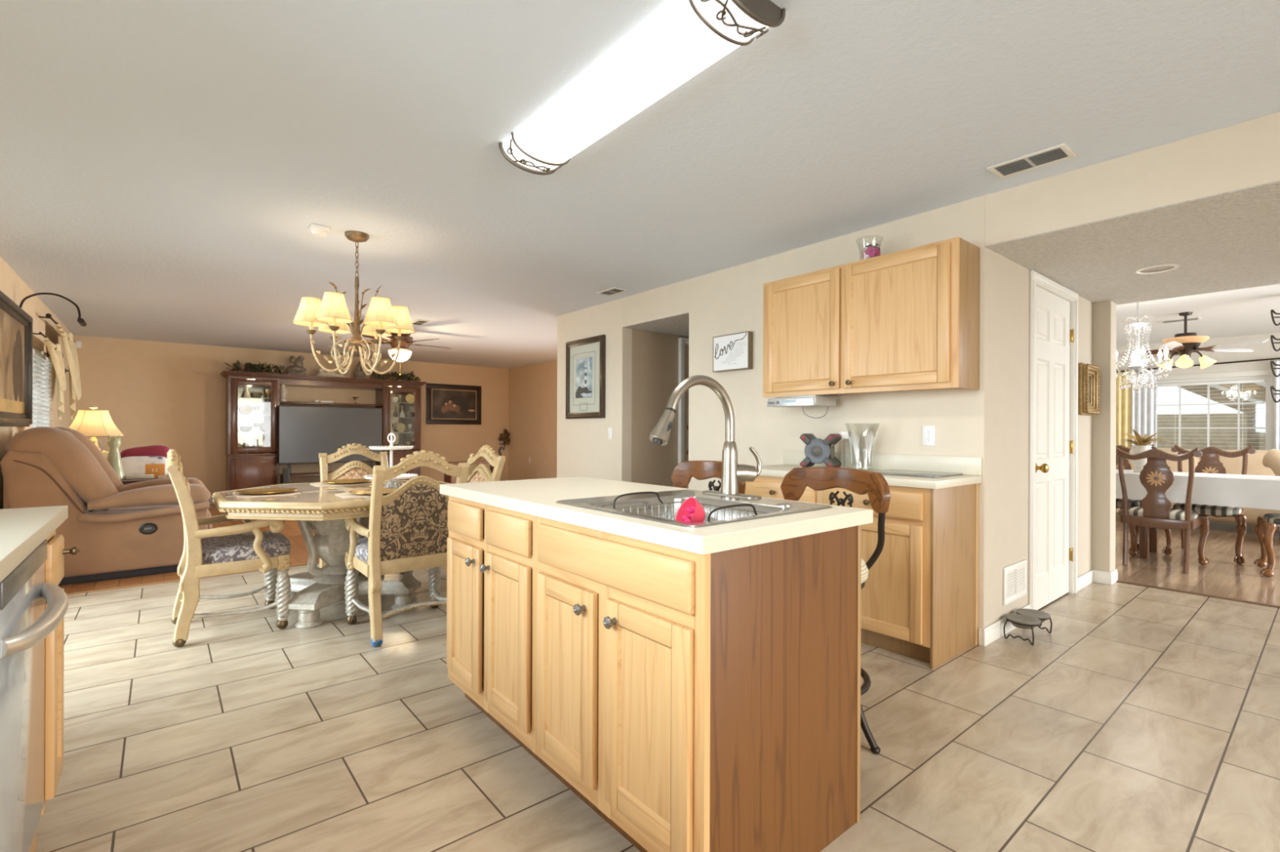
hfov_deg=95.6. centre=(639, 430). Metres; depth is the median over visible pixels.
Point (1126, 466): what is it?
chair
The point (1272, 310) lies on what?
wall hook
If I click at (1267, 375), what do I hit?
window
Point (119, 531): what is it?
recliner
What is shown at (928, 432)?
socket
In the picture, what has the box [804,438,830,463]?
grille
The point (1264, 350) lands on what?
wall
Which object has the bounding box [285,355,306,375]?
sculpture
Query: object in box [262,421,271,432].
plate
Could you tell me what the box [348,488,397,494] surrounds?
charger plate
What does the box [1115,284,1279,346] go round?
ceiling
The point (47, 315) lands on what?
curtain rod
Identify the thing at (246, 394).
decanter
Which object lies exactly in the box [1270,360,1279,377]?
wall hook
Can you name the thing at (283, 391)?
statuette
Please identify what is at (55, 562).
base cabinet
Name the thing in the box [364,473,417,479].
tray
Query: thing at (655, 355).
wall
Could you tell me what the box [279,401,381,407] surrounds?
shelf
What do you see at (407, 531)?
dining chair
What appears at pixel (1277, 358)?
curtain rod
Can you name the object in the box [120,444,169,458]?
cushion
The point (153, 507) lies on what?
seat cushion
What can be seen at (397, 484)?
votive
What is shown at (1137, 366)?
crystal chandelier
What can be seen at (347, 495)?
placemat
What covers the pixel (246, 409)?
plate
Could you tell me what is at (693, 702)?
base cabinet
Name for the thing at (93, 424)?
table lamp
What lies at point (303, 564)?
trim
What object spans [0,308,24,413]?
painting
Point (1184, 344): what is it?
ceiling fan
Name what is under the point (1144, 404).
curtain
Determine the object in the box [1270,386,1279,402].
wall hook
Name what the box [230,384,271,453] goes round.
door
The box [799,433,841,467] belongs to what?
speaker
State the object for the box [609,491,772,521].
dish rack
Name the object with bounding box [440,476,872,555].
countertop
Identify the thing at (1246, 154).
wall
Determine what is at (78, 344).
sensor
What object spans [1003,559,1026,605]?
air vent
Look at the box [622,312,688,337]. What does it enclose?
ceiling
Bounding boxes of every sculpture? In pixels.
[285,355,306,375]
[316,367,346,377]
[352,361,369,378]
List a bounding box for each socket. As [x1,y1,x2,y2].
[925,429,931,435]
[925,436,931,442]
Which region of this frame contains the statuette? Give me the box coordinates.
[279,384,287,401]
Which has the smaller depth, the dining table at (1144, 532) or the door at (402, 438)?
the dining table at (1144, 532)
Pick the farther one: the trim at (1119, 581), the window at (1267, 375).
the window at (1267, 375)
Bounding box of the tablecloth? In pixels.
[1115,469,1279,510]
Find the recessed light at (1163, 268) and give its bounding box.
[1135,264,1179,274]
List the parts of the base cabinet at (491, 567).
door, drawer, knob, knob, door, drawer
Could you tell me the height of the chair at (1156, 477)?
1.047 m
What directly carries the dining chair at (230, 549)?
on the floor
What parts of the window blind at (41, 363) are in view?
head rail, cord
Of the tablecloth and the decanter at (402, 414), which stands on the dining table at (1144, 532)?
the tablecloth
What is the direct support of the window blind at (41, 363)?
attached to the window at (33, 347)
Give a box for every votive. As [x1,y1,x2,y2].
[383,480,390,488]
[393,480,403,488]
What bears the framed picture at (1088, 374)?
attached to the wall at (1006, 282)
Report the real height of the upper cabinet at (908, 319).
0.775 m
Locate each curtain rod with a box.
[32,332,57,344]
[38,313,65,336]
[1115,357,1279,372]
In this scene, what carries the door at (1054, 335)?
in the wall at (1006, 282)
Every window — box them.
[31,346,49,427]
[1155,369,1275,450]
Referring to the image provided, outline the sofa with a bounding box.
[1115,448,1279,524]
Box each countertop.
[0,505,67,582]
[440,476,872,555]
[754,450,982,488]
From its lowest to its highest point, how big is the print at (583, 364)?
0.415 m
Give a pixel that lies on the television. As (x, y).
(304, 433)
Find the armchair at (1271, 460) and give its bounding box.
[1262,448,1279,476]
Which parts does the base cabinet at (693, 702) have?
door, knob, knob, drawer, frame, door, panel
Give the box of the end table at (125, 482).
[120,475,158,484]
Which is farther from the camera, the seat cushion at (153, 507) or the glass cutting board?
the seat cushion at (153, 507)
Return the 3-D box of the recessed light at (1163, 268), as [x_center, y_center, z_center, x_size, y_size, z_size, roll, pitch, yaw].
[3.165,-0.988,3.554,0.200,0.006,0.200,0,0,-40]
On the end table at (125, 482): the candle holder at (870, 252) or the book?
the book
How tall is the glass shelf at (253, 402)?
0.538 m
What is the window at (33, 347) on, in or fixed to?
in the wall at (11, 285)
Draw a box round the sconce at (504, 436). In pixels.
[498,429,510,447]
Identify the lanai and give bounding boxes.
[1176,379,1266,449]
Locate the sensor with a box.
[75,340,81,348]
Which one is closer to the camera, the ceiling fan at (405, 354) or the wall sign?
the wall sign
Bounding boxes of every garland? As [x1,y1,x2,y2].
[223,360,289,373]
[369,370,420,381]
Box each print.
[575,356,591,398]
[1088,376,1089,403]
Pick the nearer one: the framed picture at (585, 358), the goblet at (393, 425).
the framed picture at (585, 358)
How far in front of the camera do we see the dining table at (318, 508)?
3.57 m
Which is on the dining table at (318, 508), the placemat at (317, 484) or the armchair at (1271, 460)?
the placemat at (317, 484)
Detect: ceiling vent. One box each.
[411,320,431,325]
[595,287,628,296]
[986,142,1075,178]
[1159,316,1201,324]
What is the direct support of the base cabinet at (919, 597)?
on the floor
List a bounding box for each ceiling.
[0,0,1279,368]
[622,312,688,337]
[985,180,1279,305]
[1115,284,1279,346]
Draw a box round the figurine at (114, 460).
[97,435,125,479]
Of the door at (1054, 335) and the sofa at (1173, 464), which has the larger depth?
the sofa at (1173, 464)
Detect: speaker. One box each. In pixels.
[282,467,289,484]
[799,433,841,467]
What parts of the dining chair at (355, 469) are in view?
leg, rail, crest rail, leg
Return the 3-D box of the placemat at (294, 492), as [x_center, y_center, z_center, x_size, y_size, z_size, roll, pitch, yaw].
[-2.282,0.382,3.550,0.320,0.003,0.440,0,0,-40]
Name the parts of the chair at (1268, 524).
leg, leg, seat, seat rail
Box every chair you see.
[166,448,291,647]
[318,443,404,574]
[344,449,469,646]
[404,444,506,595]
[1115,444,1157,551]
[1115,446,1209,573]
[1162,444,1255,564]
[1253,513,1279,577]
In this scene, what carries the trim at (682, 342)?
attached to the wall at (655, 355)
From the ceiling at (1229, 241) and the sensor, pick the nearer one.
the ceiling at (1229, 241)
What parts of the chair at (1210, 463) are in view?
leg, leg, seat, seat rail, rail, leg, leg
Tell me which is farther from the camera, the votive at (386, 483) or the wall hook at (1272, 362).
the wall hook at (1272, 362)
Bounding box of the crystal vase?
[844,423,879,471]
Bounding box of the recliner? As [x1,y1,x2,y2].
[0,426,212,586]
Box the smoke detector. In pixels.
[307,223,330,237]
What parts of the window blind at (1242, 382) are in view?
cord, head rail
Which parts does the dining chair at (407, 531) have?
leg, arm, seat frame, leg, rail, rail, crest rail, leg, leg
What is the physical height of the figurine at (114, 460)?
0.400 m
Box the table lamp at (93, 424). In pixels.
[68,405,124,457]
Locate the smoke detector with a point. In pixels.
(317, 230)
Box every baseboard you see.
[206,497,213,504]
[977,568,1117,646]
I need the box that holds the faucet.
[648,375,761,498]
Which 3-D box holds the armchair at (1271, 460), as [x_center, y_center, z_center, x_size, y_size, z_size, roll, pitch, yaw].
[6.933,0.636,5.774,0.750,0.896,0.982,0,0,-40]
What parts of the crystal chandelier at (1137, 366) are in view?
arm, stem, arm, bulb, arm, arm, bulb, bulb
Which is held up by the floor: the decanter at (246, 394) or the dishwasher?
the dishwasher
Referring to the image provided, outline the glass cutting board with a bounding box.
[872,469,963,478]
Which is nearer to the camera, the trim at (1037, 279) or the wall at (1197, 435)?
the trim at (1037, 279)
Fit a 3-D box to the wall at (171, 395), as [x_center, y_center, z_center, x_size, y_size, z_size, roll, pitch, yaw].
[-5.289,-0.083,10.104,6.800,2.440,0.120,0,0,-40]
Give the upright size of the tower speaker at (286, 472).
0.241 m
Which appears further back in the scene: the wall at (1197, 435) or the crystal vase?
the wall at (1197, 435)
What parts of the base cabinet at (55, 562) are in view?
frame, drawer, door, knob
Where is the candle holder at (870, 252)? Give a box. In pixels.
[855,240,880,260]
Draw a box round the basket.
[609,501,772,520]
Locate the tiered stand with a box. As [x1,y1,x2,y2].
[364,432,417,488]
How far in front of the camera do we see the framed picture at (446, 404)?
11.34 m
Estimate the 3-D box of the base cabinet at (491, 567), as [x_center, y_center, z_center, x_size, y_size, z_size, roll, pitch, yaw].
[-0.349,0.716,2.372,0.706,0.880,0.750,0,0,-40]
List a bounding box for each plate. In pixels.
[234,487,297,494]
[240,404,253,414]
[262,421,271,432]
[321,479,372,484]
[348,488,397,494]
[395,422,405,432]
[405,394,414,403]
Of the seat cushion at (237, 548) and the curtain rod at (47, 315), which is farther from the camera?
the curtain rod at (47, 315)
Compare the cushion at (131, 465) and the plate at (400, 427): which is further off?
the plate at (400, 427)
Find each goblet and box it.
[253,422,259,432]
[254,405,260,414]
[265,389,271,398]
[391,423,395,432]
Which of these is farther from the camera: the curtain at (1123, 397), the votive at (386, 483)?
the curtain at (1123, 397)
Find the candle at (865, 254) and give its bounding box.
[861,249,876,260]
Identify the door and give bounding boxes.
[230,384,271,453]
[684,345,688,488]
[1035,286,1073,610]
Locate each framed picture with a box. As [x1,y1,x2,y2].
[0,290,32,426]
[426,383,481,424]
[565,334,605,418]
[1078,362,1099,415]
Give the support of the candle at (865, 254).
on the candle holder at (870, 252)
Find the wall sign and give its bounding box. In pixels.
[712,331,752,372]
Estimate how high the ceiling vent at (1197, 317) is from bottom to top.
0.011 m
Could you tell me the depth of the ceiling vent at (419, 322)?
6.91 m
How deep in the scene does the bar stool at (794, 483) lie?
2.33 m
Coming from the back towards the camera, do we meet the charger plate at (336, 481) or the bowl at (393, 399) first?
the bowl at (393, 399)
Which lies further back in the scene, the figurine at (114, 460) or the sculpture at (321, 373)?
the sculpture at (321, 373)
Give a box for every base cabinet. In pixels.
[40,529,79,815]
[446,496,555,775]
[535,515,861,851]
[744,475,977,669]
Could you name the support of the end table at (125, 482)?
on the floor
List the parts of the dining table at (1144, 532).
leg, leg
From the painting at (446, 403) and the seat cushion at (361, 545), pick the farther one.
the painting at (446, 403)
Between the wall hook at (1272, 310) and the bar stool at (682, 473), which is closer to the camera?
the bar stool at (682, 473)
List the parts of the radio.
control panel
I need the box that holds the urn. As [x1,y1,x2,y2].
[1118,429,1170,472]
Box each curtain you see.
[1115,370,1131,448]
[1131,368,1156,448]
[1274,360,1279,450]
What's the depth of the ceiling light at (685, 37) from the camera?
1.99 m
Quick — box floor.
[36,503,1279,851]
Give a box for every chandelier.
[292,231,415,375]
[1115,302,1172,394]
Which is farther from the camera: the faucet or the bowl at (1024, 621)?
the bowl at (1024, 621)
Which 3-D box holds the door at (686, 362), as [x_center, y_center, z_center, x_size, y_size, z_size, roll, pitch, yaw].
[0.815,0.125,6.357,0.849,2.050,0.110,0,0,-40]
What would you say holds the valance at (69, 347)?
hanging from the curtain rod at (47, 315)
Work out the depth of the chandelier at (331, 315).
3.74 m
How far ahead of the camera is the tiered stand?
3.96 m
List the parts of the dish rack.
handle, handle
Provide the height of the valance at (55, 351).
0.783 m
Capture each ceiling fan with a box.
[344,333,451,375]
[1116,311,1268,370]
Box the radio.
[767,395,839,418]
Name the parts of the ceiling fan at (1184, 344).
blade, blade, lamp shade, blade, lamp arm, lamp shade, lamp arm, lamp shade, blade, blade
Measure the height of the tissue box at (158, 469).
0.114 m
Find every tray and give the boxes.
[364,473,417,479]
[368,445,413,449]
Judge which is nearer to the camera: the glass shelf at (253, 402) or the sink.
the sink
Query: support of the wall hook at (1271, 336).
attached to the wall partition
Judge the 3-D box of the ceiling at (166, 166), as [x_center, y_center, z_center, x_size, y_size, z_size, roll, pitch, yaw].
[-0.902,-1.361,4.793,6.800,0.150,13.950,0,0,-40]
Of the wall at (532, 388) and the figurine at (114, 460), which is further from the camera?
the wall at (532, 388)
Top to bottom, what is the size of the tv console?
0.447 m
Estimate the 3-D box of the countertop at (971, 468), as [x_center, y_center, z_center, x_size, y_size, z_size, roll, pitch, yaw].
[1.229,0.212,3.470,0.562,0.140,1.292,0,0,-40]
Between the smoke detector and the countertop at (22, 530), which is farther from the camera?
the smoke detector
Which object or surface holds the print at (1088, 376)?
attached to the framed picture at (1088, 374)
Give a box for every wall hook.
[1270,335,1279,351]
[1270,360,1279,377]
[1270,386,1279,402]
[1271,309,1279,325]
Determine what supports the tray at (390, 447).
on the tiered stand
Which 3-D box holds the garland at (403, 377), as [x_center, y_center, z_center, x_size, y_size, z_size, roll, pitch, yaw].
[-4.346,-0.981,10.296,0.900,0.192,0.294,0,0,-40]
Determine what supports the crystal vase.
on the countertop at (971, 468)
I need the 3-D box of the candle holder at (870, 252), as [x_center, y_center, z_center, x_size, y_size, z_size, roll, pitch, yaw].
[1.366,-1.069,3.457,0.152,0.141,0.152,0,0,-40]
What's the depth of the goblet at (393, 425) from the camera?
10.41 m
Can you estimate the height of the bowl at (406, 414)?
0.100 m
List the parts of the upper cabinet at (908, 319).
door, knob, knob, door, panel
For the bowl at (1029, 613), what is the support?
on the pet feeder
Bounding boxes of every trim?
[66,561,319,595]
[677,337,688,464]
[1028,270,1078,609]
[1116,580,1279,608]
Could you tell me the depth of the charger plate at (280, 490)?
3.58 m
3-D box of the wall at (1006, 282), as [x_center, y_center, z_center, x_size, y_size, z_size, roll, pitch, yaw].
[2.164,-0.055,4.591,2.299,2.440,2.070,0,0,-40]
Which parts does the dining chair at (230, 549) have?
crest rail, leg, rail, leg, arm, seat frame, arm, leg, leg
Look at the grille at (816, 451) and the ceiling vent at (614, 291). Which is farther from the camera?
the ceiling vent at (614, 291)
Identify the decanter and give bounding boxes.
[243,385,250,397]
[253,439,261,453]
[263,402,271,415]
[399,405,404,417]
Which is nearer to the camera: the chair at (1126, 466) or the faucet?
the faucet
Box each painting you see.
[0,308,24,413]
[431,387,476,420]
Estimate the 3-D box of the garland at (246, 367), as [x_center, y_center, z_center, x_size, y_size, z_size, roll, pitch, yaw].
[-5.940,-0.980,8.996,0.866,0.179,0.389,0,0,-40]
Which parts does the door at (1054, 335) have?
knob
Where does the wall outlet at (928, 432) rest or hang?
attached to the wall at (1246, 154)
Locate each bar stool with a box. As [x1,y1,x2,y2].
[671,460,746,493]
[780,466,890,754]
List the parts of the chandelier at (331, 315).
shade trim, lamp shade, arm, lamp shade, shade trim, shade trim, lamp shade, arm, arm, stem, chain, arm, arm, lamp shade, shade trim, arm, shade trim, lamp shade, shade trim, lamp shade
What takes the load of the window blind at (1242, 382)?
attached to the window at (1267, 375)
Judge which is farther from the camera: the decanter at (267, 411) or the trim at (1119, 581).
the decanter at (267, 411)
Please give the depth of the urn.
5.45 m
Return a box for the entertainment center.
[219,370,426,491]
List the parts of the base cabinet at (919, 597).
knob, drawer, frame, knob, drawer, door, panel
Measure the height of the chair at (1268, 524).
1.047 m
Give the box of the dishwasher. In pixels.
[0,539,68,851]
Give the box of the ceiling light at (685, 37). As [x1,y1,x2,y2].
[498,0,785,175]
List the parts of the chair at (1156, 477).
leg, leg, rail, seat rail, seat, leg, leg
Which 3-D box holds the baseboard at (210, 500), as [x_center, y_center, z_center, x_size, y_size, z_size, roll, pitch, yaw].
[-5.262,1.089,10.043,6.510,0.095,0.013,0,0,-40]
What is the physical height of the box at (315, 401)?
0.044 m
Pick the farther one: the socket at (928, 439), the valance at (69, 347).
the valance at (69, 347)
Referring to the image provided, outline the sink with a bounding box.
[555,489,832,527]
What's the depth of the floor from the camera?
2.21 m
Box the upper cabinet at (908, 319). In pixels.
[762,236,979,397]
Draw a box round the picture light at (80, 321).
[18,293,86,326]
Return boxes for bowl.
[240,426,252,432]
[251,391,262,398]
[391,396,398,402]
[404,412,412,417]
[1005,613,1041,629]
[1015,608,1050,622]
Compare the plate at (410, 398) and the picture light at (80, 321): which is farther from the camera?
the plate at (410, 398)
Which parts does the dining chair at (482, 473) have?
leg, leg, rail, crest rail, leg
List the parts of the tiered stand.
ring handle, stem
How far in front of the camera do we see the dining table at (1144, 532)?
5.35 m
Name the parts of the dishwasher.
door, handle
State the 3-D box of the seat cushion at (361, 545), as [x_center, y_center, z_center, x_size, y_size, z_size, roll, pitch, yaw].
[-1.415,0.699,3.481,0.524,0.125,0.452,0,0,-40]
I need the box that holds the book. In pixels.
[126,474,154,479]
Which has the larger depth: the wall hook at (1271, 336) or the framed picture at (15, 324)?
the wall hook at (1271, 336)
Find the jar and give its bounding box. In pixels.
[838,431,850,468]
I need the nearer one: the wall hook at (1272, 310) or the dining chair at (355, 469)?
the dining chair at (355, 469)
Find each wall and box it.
[0,256,73,509]
[73,335,508,497]
[508,360,557,480]
[556,111,1279,631]
[631,328,688,487]
[983,247,1116,628]
[1115,332,1279,448]
[1157,413,1265,450]
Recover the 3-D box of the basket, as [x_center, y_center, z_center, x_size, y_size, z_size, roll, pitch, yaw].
[0.150,0.328,1.797,0.376,0.155,0.426,0,0,-40]
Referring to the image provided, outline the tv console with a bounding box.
[278,471,332,484]
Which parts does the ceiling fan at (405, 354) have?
blade, blade, lamp shade, blade, blade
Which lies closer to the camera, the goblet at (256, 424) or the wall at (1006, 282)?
the wall at (1006, 282)
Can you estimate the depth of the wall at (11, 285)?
5.60 m
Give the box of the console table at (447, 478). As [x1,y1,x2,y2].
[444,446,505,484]
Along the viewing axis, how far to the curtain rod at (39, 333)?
5.32 m
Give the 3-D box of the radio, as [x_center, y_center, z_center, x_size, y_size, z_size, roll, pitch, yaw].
[1.077,-0.152,3.802,0.340,0.142,0.365,0,0,-40]
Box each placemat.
[232,490,301,497]
[310,480,372,486]
[334,492,386,497]
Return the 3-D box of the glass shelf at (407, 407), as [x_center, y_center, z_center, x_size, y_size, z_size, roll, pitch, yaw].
[-4.361,-0.229,10.470,0.585,0.538,0.405,0,0,-40]
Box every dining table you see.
[212,480,451,629]
[1139,500,1158,559]
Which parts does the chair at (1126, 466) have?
seat, rail, leg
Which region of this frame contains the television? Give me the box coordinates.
[277,405,382,475]
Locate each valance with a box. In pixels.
[43,337,66,420]
[55,321,81,420]
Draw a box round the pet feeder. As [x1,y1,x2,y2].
[1003,608,1052,645]
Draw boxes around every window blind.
[31,348,53,428]
[1156,379,1265,449]
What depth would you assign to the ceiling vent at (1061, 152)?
2.73 m
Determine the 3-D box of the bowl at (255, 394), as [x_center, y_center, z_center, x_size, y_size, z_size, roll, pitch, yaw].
[-6.070,-0.556,9.199,0.150,0.100,0.148,0,0,-40]
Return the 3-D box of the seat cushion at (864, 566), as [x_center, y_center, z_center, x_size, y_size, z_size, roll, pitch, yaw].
[0.680,0.528,2.293,0.416,0.093,0.416,0,0,-40]
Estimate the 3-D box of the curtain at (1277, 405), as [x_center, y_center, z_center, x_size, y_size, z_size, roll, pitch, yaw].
[8.151,0.138,7.266,0.061,2.040,0.284,0,0,-40]
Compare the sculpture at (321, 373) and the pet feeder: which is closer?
the pet feeder
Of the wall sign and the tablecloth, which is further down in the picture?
the tablecloth
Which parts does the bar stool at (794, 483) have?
rail, leg, post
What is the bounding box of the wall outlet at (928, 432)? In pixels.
[922,426,935,445]
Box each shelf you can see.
[237,397,271,416]
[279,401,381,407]
[391,402,414,418]
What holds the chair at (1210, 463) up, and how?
on the floor
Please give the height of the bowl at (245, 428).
0.100 m
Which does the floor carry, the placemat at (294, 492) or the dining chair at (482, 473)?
the dining chair at (482, 473)
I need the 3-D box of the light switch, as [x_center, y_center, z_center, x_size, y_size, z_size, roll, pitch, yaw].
[-0.298,0.030,5.756,0.012,0.116,0.072,0,0,-40]
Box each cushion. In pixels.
[92,504,179,511]
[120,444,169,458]
[120,456,168,477]
[200,531,290,564]
[354,537,368,562]
[861,559,868,583]
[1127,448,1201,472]
[1219,449,1275,475]
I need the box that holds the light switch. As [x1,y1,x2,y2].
[608,427,612,439]

